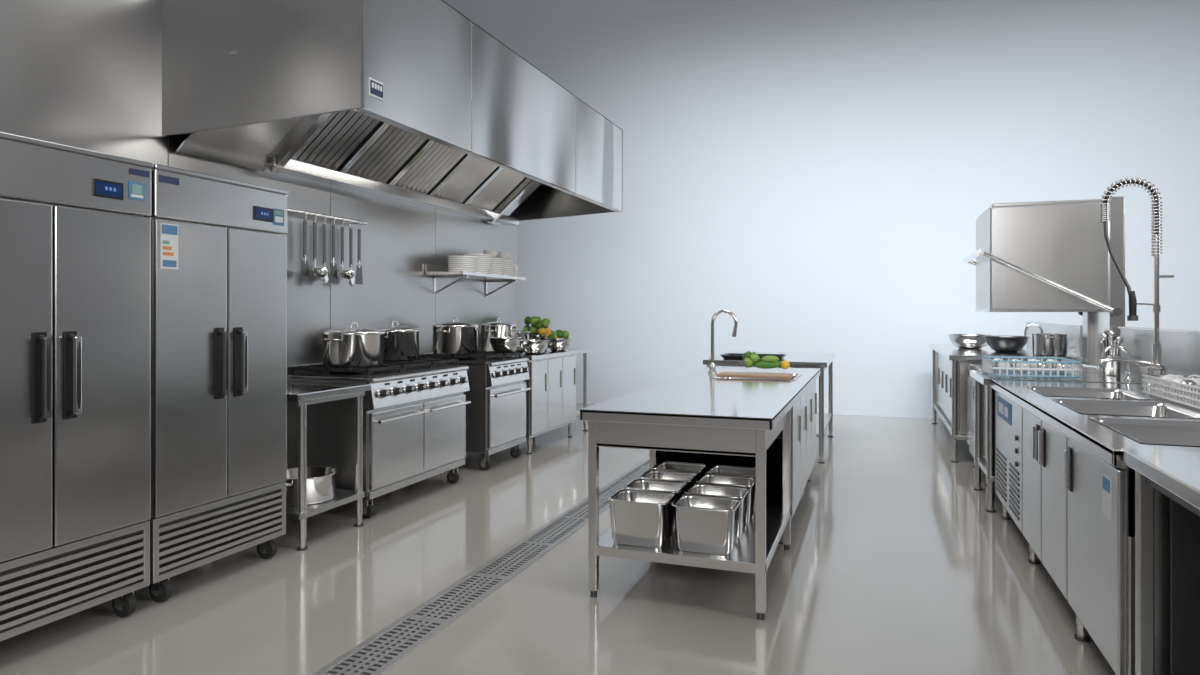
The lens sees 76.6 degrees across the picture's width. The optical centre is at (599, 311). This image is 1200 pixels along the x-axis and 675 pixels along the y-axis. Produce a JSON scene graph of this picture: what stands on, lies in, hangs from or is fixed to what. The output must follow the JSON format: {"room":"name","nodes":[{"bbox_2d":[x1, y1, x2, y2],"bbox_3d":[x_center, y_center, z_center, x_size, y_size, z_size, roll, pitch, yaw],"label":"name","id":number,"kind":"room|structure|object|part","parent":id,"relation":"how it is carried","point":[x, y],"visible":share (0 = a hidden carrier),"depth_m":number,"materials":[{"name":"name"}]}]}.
{"room":"commercial kitchen","nodes":[
{"label":"commercial kitchen","id":0,"kind":"room"},
{"bbox_2d":[0,0,516,365],"bbox_3d":[-2.752,-0.350,3.415,0.100,3.300,10.550,0,0,20],"label":"wall","id":1,"kind":"structure","parent":0,"point":[84,74],"depth_m":4.93,"materials":[{"name":"metal"}]},
{"bbox_2d":[287,208,367,225],"bbox_3d":[-2.043,-0.665,5.062,0.113,0.044,1.430,0,0,20],"label":"utensil rail","id":2,"kind":"object","parent":1,"relation":"attached to","point":[289,210],"visible":0.44,"depth_m":5.27,"materials":[{"name":"metal"}]},
{"bbox_2d":[301,210,308,281],"bbox_3d":[-1.976,-0.446,5.096,0.036,0.483,0.077,0,0,39],"label":"kitchen turner","id":3,"kind":"object","parent":2,"relation":"hanging from","point":[304,267],"visible":1,"depth_m":5.09,"materials":[{"name":"metal"}]},
{"bbox_2d":[311,211,328,276],"bbox_3d":[-1.906,-0.461,5.172,0.117,0.453,0.112,0,0,20],"label":"ladle","id":4,"kind":"object","parent":2,"relation":"hanging from","point":[318,272],"visible":1,"depth_m":5.17,"materials":[{"name":"metal"}]},
{"bbox_2d":[321,213,328,284],"bbox_3d":[-1.911,-0.436,5.274,0.036,0.503,0.081,0,0,3],"label":"serving spoon","id":5,"kind":"object","parent":2,"relation":"hanging from","point":[324,280],"visible":0.73,"depth_m":5.27,"materials":[{"name":"metal"}]},
{"bbox_2d":[329,215,336,282],"bbox_3d":[-1.879,-0.446,5.364,0.036,0.483,0.077,0,0,39],"label":"kitchen turner","id":6,"kind":"object","parent":2,"relation":"hanging from","point":[333,268],"visible":1,"depth_m":5.36,"materials":[{"name":"metal"}]},
{"bbox_2d":[339,216,355,278],"bbox_3d":[-1.809,-0.461,5.440,0.117,0.453,0.112,0,0,20],"label":"ladle","id":7,"kind":"object","parent":2,"relation":"hanging from","point":[347,274],"visible":1,"depth_m":5.44,"materials":[{"name":"metal"}]},
{"bbox_2d":[348,218,354,286],"bbox_3d":[-1.814,-0.436,5.543,0.036,0.503,0.081,0,0,37],"label":"serving spoon","id":8,"kind":"object","parent":2,"relation":"hanging from","point":[351,281],"visible":0.86,"depth_m":5.54,"materials":[{"name":"metal"}]},
{"bbox_2d":[356,219,362,284],"bbox_3d":[-1.782,-0.446,5.631,0.036,0.483,0.077,0,0,39],"label":"kitchen turner","id":9,"kind":"object","parent":2,"relation":"hanging from","point":[359,280],"visible":1,"depth_m":5.63,"materials":[{"name":"metal"}]},
{"bbox_2d":[162,0,622,225],"bbox_3d":[-1.048,-1.324,5.898,1.419,0.873,4.379,0,0,20],"label":"extraction hood","id":10,"kind":"object","parent":1,"relation":"attached to","point":[409,101],"visible":1,"depth_m":4.43,"materials":[{"name":"metal"}]},
{"bbox_2d":[425,264,525,296],"bbox_3d":[-1.139,-0.285,7.165,0.378,0.270,1.260,0,0,20],"label":"wall shelf","id":11,"kind":"object","parent":1,"relation":"attached to","point":[437,271],"visible":0.94,"depth_m":6.78,"materials":[{"name":"metal"}]},
{"bbox_2d":[448,250,517,276],"bbox_3d":[-1.078,-0.469,7.199,0.260,0.236,1.155,0,0,19],"label":"stacks","id":12,"kind":"object","parent":11,"relation":"on","point":[486,262],"visible":0.88,"depth_m":6.96,"materials":[{"name":"white ceramic"}]},
{"bbox_2d":[0,403,1115,674],"bbox_3d":[0.738,1.350,3.508,15.000,0.100,13.100,0,0,20],"label":"floor","id":13,"kind":"structure","parent":0,"point":[895,563],"depth_m":3.52,"materials":[{"name":"concrete"}]},
{"bbox_2d":[0,132,152,640],"bbox_3d":[-2.393,0.328,3.011,0.770,1.945,0.839,0,0,20],"label":"refrigerator","id":14,"kind":"object","parent":13,"relation":"on","point":[75,233],"visible":1,"depth_m":2.96,"materials":[{"name":"metal"}]},
{"bbox_2d":[144,164,288,601],"bbox_3d":[-2.111,0.328,3.792,0.770,1.945,0.799,0,0,20],"label":"refrigerator","id":15,"kind":"object","parent":13,"relation":"on","point":[219,248],"visible":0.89,"depth_m":3.61,"materials":[{"name":"metal"}]},
{"bbox_2d":[286,381,371,550],"bbox_3d":[-1.843,0.870,4.487,0.720,0.860,0.625,0,0,20],"label":"worktable","id":16,"kind":"object","parent":13,"relation":"on","point":[301,394],"visible":0.49,"depth_m":4.32,"materials":[{"name":"metal"}]},
{"bbox_2d":[284,466,337,505],"bbox_3d":[-1.728,1.016,4.454,0.382,0.155,0.371,0,0,-26],"label":"saucepan","id":17,"kind":"object","parent":16,"relation":"on","point":[321,480],"visible":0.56,"depth_m":4.35,"materials":[{"name":"metal"}]},
{"bbox_2d":[287,358,470,518],"bbox_3d":[-1.533,0.828,5.372,0.781,0.945,1.180,0,0,20],"label":"gas range","id":18,"kind":"object","parent":13,"relation":"on","point":[414,411],"visible":0.89,"depth_m":4.93,"materials":[{"name":"metal"}]},
{"bbox_2d":[322,322,385,366],"bbox_3d":[-1.636,0.210,5.059,0.405,0.288,0.405,0,0,-25],"label":"stock pot","id":19,"kind":"object","parent":18,"relation":"on","point":[350,346],"visible":1,"depth_m":4.90,"materials":[{"name":"metal"}]},
{"bbox_2d":[373,321,419,360],"bbox_3d":[-1.526,0.210,5.657,0.380,0.288,0.372,0,0,-26],"label":"stock pot","id":20,"kind":"object","parent":18,"relation":"on","point":[401,342],"visible":0.7,"depth_m":5.51,"materials":[{"name":"metal"}]},
{"bbox_2d":[419,351,530,470],"bbox_3d":[-1.089,0.828,6.599,0.781,0.945,0.710,0,0,20],"label":"gas range","id":21,"kind":"object","parent":13,"relation":"on","point":[496,412],"visible":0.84,"depth_m":6.29,"materials":[{"name":"metal"}]},
{"bbox_2d":[432,317,478,354],"bbox_3d":[-1.239,0.200,6.510,0.394,0.308,0.401,0,0,-24],"label":"stock pot","id":22,"kind":"object","parent":21,"relation":"on","point":[455,337],"visible":1,"depth_m":6.35,"materials":[{"name":"metal"}]},
{"bbox_2d":[480,318,516,351],"bbox_3d":[-0.977,0.228,7.351,0.376,0.343,0.363,0,0,-27],"label":"stock pot","id":23,"kind":"object","parent":21,"relation":"on","point":[499,328],"visible":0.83,"depth_m":7.21,"materials":[{"name":"metal"}]},
{"bbox_2d":[488,337,521,352],"bbox_3d":[-0.839,0.289,6.705,0.291,0.130,0.291,0,0,20],"label":"mixing bowl","id":24,"kind":"object","parent":21,"relation":"on","point":[499,344],"visible":1,"depth_m":6.61,"materials":[{"name":"metal"}]},
{"bbox_2d":[312,457,649,674],"bbox_3d":[-0.126,1.308,4.884,0.230,0.023,8.100,0,0,20],"label":"floor drain grate","id":25,"kind":"object","parent":13,"relation":"on","point":[378,653],"visible":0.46,"depth_m":3.46,"materials":[{"name":"metal"}]},
{"bbox_2d":[505,348,592,453],"bbox_3d":[-0.698,0.850,7.734,0.745,0.900,1.570,0,0,20],"label":"storage cabinet","id":26,"kind":"object","parent":13,"relation":"on","point":[551,399],"visible":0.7,"depth_m":7.37,"materials":[{"name":"metal"}]},
{"bbox_2d":[517,331,530,351],"bbox_3d":[-0.863,0.299,7.725,0.333,0.200,0.333,0,0,20],"label":"pot","id":27,"kind":"object","parent":26,"relation":"on","point":[525,335],"visible":0.28,"depth_m":7.63,"materials":[{"name":"metal"}]},
{"bbox_2d":[519,340,549,353],"bbox_3d":[-0.634,0.334,7.270,0.312,0.130,0.312,0,0,20],"label":"mixing bowl","id":28,"kind":"object","parent":26,"relation":"on","point":[527,346],"visible":0.94,"depth_m":7.17,"materials":[{"name":"metal"}]},
{"bbox_2d":[523,316,552,349],"bbox_3d":[-0.657,0.221,8.058,0.374,0.356,0.387,0,0,20],"label":"bowl","id":29,"kind":"object","parent":26,"relation":"on","point":[539,328],"visible":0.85,"depth_m":7.96,"materials":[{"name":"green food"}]},
{"bbox_2d":[544,330,572,350],"bbox_3d":[-0.428,0.289,7.812,0.291,0.219,0.291,0,0,20],"label":"bowl","id":30,"kind":"object","parent":26,"relation":"on","point":[559,340],"visible":0.99,"depth_m":7.73,"materials":[{"name":"metal"}]},
{"bbox_2d":[580,366,819,619],"bbox_3d":[0.813,0.869,4.678,0.855,0.862,2.950,0,0,20],"label":"kitchen island","id":31,"kind":"object","parent":13,"relation":"on","point":[768,426],"visible":0.8,"depth_m":3.47,"materials":[{"name":"metal"}]},
{"bbox_2d":[607,489,676,547],"bbox_3d":[0.198,0.961,3.544,0.289,0.205,0.236,0,0,20],"label":"pan","id":32,"kind":"object","parent":31,"relation":"on","point":[644,518],"visible":1,"depth_m":3.46,"materials":[{"name":"metal"}]},
{"bbox_2d":[624,478,688,532],"bbox_3d":[0.281,0.961,3.775,0.289,0.205,0.236,0,0,20],"label":"pan","id":33,"kind":"object","parent":31,"relation":"on","point":[678,487],"visible":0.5,"depth_m":3.86,"materials":[{"name":"metal"}]},
{"bbox_2d":[638,469,699,487],"bbox_3d":[0.364,0.961,4.005,0.289,0.205,0.236,0,0,20],"label":"pan","id":34,"kind":"object","parent":31,"relation":"on","point":[685,476],"visible":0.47,"depth_m":4.09,"materials":[{"name":"metal"}]},
{"bbox_2d":[651,461,708,477],"bbox_3d":[0.448,0.961,4.235,0.289,0.205,0.236,0,0,20],"label":"pan","id":35,"kind":"object","parent":31,"relation":"on","point":[701,468],"visible":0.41,"depth_m":4.33,"materials":[{"name":"metal"}]},
{"bbox_2d":[580,366,819,429],"bbox_3d":[0.813,0.529,4.678,0.855,0.182,2.950,0,0,20],"label":"island countertop","id":36,"kind":"structure","parent":31,"relation":"on","point":[700,398],"depth_m":3.74,"materials":[{"name":"metal"}]},
{"bbox_2d":[708,310,737,372],"bbox_3d":[0.876,0.210,5.434,0.214,0.454,0.088,0,0,20],"label":"gooseneck faucet","id":37,"kind":"object","parent":36,"relation":"on","point":[712,369],"visible":1,"depth_m":5.45,"materials":[{"name":"metal"}]},
{"bbox_2d":[716,372,792,378],"bbox_3d":[1.043,0.426,5.115,0.480,0.020,0.230,0,0,20],"label":"chopping board","id":38,"kind":"object","parent":36,"relation":"on","point":[722,374],"visible":1,"depth_m":5.06,"materials":[{"name":"brown wood"}]},
{"bbox_2d":[742,351,789,368],"bbox_3d":[1.240,0.358,5.681,0.363,0.131,0.184,0,0,20],"label":"vegetables","id":39,"kind":"object","parent":36,"relation":"on","point":[750,359],"visible":1,"depth_m":5.62,"materials":[{"name":"green plant"}]},
{"bbox_2d":[671,494,741,554],"bbox_3d":[0.484,0.961,3.440,0.289,0.205,0.236,0,0,20],"label":"pan","id":40,"kind":"object","parent":31,"relation":"on","point":[707,524],"visible":1,"depth_m":3.35,"materials":[{"name":"metal"}]},
{"bbox_2d":[684,483,749,538],"bbox_3d":[0.568,0.961,3.671,0.289,0.205,0.236,0,0,20],"label":"pan","id":41,"kind":"object","parent":31,"relation":"on","point":[741,492],"visible":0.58,"depth_m":3.74,"materials":[{"name":"metal"}]},
{"bbox_2d":[696,473,754,524],"bbox_3d":[0.651,0.961,3.901,0.289,0.205,0.236,0,0,20],"label":"pan","id":42,"kind":"object","parent":31,"relation":"on","point":[711,478],"visible":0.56,"depth_m":3.97,"materials":[{"name":"metal"}]},
{"bbox_2d":[706,464,754,512],"bbox_3d":[0.735,0.961,4.132,0.289,0.205,0.236,0,0,20],"label":"pan","id":43,"kind":"object","parent":31,"relation":"on","point":[717,468],"visible":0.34,"depth_m":4.23,"materials":[{"name":"metal"}]},
{"bbox_2d":[703,351,835,463],"bbox_3d":[1.693,0.865,7.390,1.075,0.870,1.550,0,0,20],"label":"worktable","id":44,"kind":"object","parent":13,"relation":"on","point":[822,361],"visible":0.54,"depth_m":6.83,"materials":[{"name":"metal"}]},
{"bbox_2d":[720,353,786,359],"bbox_3d":[1.411,0.411,6.987,0.570,0.036,0.370,0,0,20],"label":"baking tray","id":45,"kind":"object","parent":44,"relation":"on","point":[726,355],"visible":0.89,"depth_m":6.93,"materials":[{"name":"black metal"}]},
{"bbox_2d":[929,344,1082,462],"bbox_3d":[3.906,0.835,7.562,1.000,0.930,2.520,0,0,20],"label":"cabinet","id":46,"kind":"object","parent":13,"relation":"on","point":[950,372],"visible":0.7,"depth_m":6.78,"materials":[{"name":"metal"}]},
{"bbox_2d":[947,334,990,348],"bbox_3d":[3.738,0.298,7.687,0.416,0.140,0.416,0,0,20],"label":"mixing bowl","id":47,"kind":"object","parent":46,"relation":"on","point":[963,341],"visible":0.98,"depth_m":7.56,"materials":[{"name":"metal"}]},
{"bbox_2d":[984,336,1027,351],"bbox_3d":[3.786,0.298,7.084,0.374,0.140,0.374,0,0,20],"label":"mixing bowl","id":48,"kind":"object","parent":46,"relation":"on","point":[996,343],"visible":1,"depth_m":6.97,"materials":[{"name":"metal"}]},
{"bbox_2d":[1024,323,1042,335],"bbox_3d":[4.108,0.239,7.181,0.180,0.260,0.060,0,0,20],"label":"gooseneck faucet","id":49,"kind":"object","parent":46,"relation":"on","point":[1033,324],"visible":0.59,"depth_m":7.18,"materials":[{"name":"metal"}]},
{"bbox_2d":[1032,333,1067,354],"bbox_3d":[3.887,0.278,6.569,0.269,0.180,0.369,0,0,20],"label":"saucepan","id":50,"kind":"object","parent":46,"relation":"on","point":[1042,343],"visible":1,"depth_m":6.46,"materials":[{"name":"metal"}]},
{"bbox_2d":[963,196,1124,485],"bbox_3d":[3.410,0.240,5.886,0.992,2.120,1.010,0,0,20],"label":"dishwasher","id":51,"kind":"object","parent":13,"relation":"on","point":[1042,256],"visible":0.49,"depth_m":5.50,"materials":[{"name":"metal"}]},
{"bbox_3d":[3.371,0.865,5.900,0.875,0.870,0.890,0,0,20],"label":"tank","id":52,"kind":"part","parent":51,"relation":"part of","materials":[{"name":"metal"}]},
{"bbox_2d":[975,199,1109,311],"bbox_3d":[3.388,-0.403,5.894,0.768,0.805,0.858,0,0,20],"label":"hood","id":53,"kind":"object","parent":51,"relation":"attached to","point":[1063,243],"depth_m":5.51,"materials":[{"name":"metal"}]},
{"bbox_2d":[970,370,1146,512],"bbox_3d":[3.050,0.865,5.107,0.940,0.870,0.760,0,0,20],"label":"table","id":54,"kind":"object","parent":13,"relation":"on","point":[984,394],"visible":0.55,"depth_m":4.99,"materials":[{"name":"metal"}]},
{"bbox_2d":[982,356,1081,377],"bbox_3d":[2.908,0.369,5.158,0.511,0.105,0.512,0,0,20],"label":"dish rack","id":55,"kind":"object","parent":54,"relation":"on","point":[1070,368],"visible":1,"depth_m":4.98,"materials":[{"name":"blue plastic"}]},
{"bbox_2d":[1099,330,1123,375],"bbox_3d":[3.454,0.275,5.131,0.139,0.306,0.142,0,0,20],"label":"caddy","id":56,"kind":"object","parent":54,"relation":"on","point":[1113,368],"visible":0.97,"depth_m":5.10,"materials":[{"name":"metal"}]},
{"bbox_2d":[991,379,1199,674],"bbox_3d":[2.479,0.866,3.474,0.902,0.869,2.660,0,0,20],"label":"sink cabinet","id":57,"kind":"object","parent":13,"relation":"on","point":[1061,477],"depth_m":3.01,"materials":[{"name":"metal"}]},
{"bbox_2d":[1101,345,1134,380],"bbox_3d":[3.266,0.318,4.795,0.180,0.220,0.060,0,0,20],"label":"gooseneck faucet","id":58,"kind":"object","parent":57,"relation":"on","point":[1128,373],"visible":0.93,"depth_m":4.77,"materials":[{"name":"metal"}]},
{"bbox_2d":[1097,177,1173,389],"bbox_3d":[3.089,-0.170,4.326,0.324,1.204,0.324,0,0,-25],"label":"faucet","id":59,"kind":"object","parent":57,"relation":"on","point":[1105,211],"visible":0.98,"depth_m":4.32,"materials":[{"name":"metal"}]},
{"bbox_2d":[1141,374,1199,408],"bbox_3d":[2.812,0.371,3.502,0.257,0.105,1.008,0,0,20],"label":"basket","id":60,"kind":"object","parent":57,"relation":"on","point":[1182,390],"visible":1,"depth_m":3.66,"materials":[{"name":"white plastic"}]},
{"bbox_2d":[1026,322,1199,381],"bbox_3d":[3.638,0.700,5.319,0.046,1.200,6.920,0,0,20],"label":"panel","id":61,"kind":"object","parent":13,"relation":"on","point":[1180,349],"visible":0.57,"depth_m":4.76,"materials":[{"name":"metal"}]},
{"bbox_2d":[1121,448,1199,674],"bbox_3d":[1.788,0.860,1.541,0.885,0.880,1.415,0,0,20],"label":"worktable","id":62,"kind":"object","parent":13,"relation":"on","point":[1175,474],"visible":1,"depth_m":2.26,"materials":[{"name":"metal"}]},
{"bbox_2d":[444,0,1199,418],"bbox_3d":[2.983,-2.950,9.714,15.000,8.500,0.100,0,0,20],"label":"wall","id":63,"kind":"structure","parent":0,"point":[818,174],"depth_m":9.62,"materials":[{"name":"white paint"}]}
]}

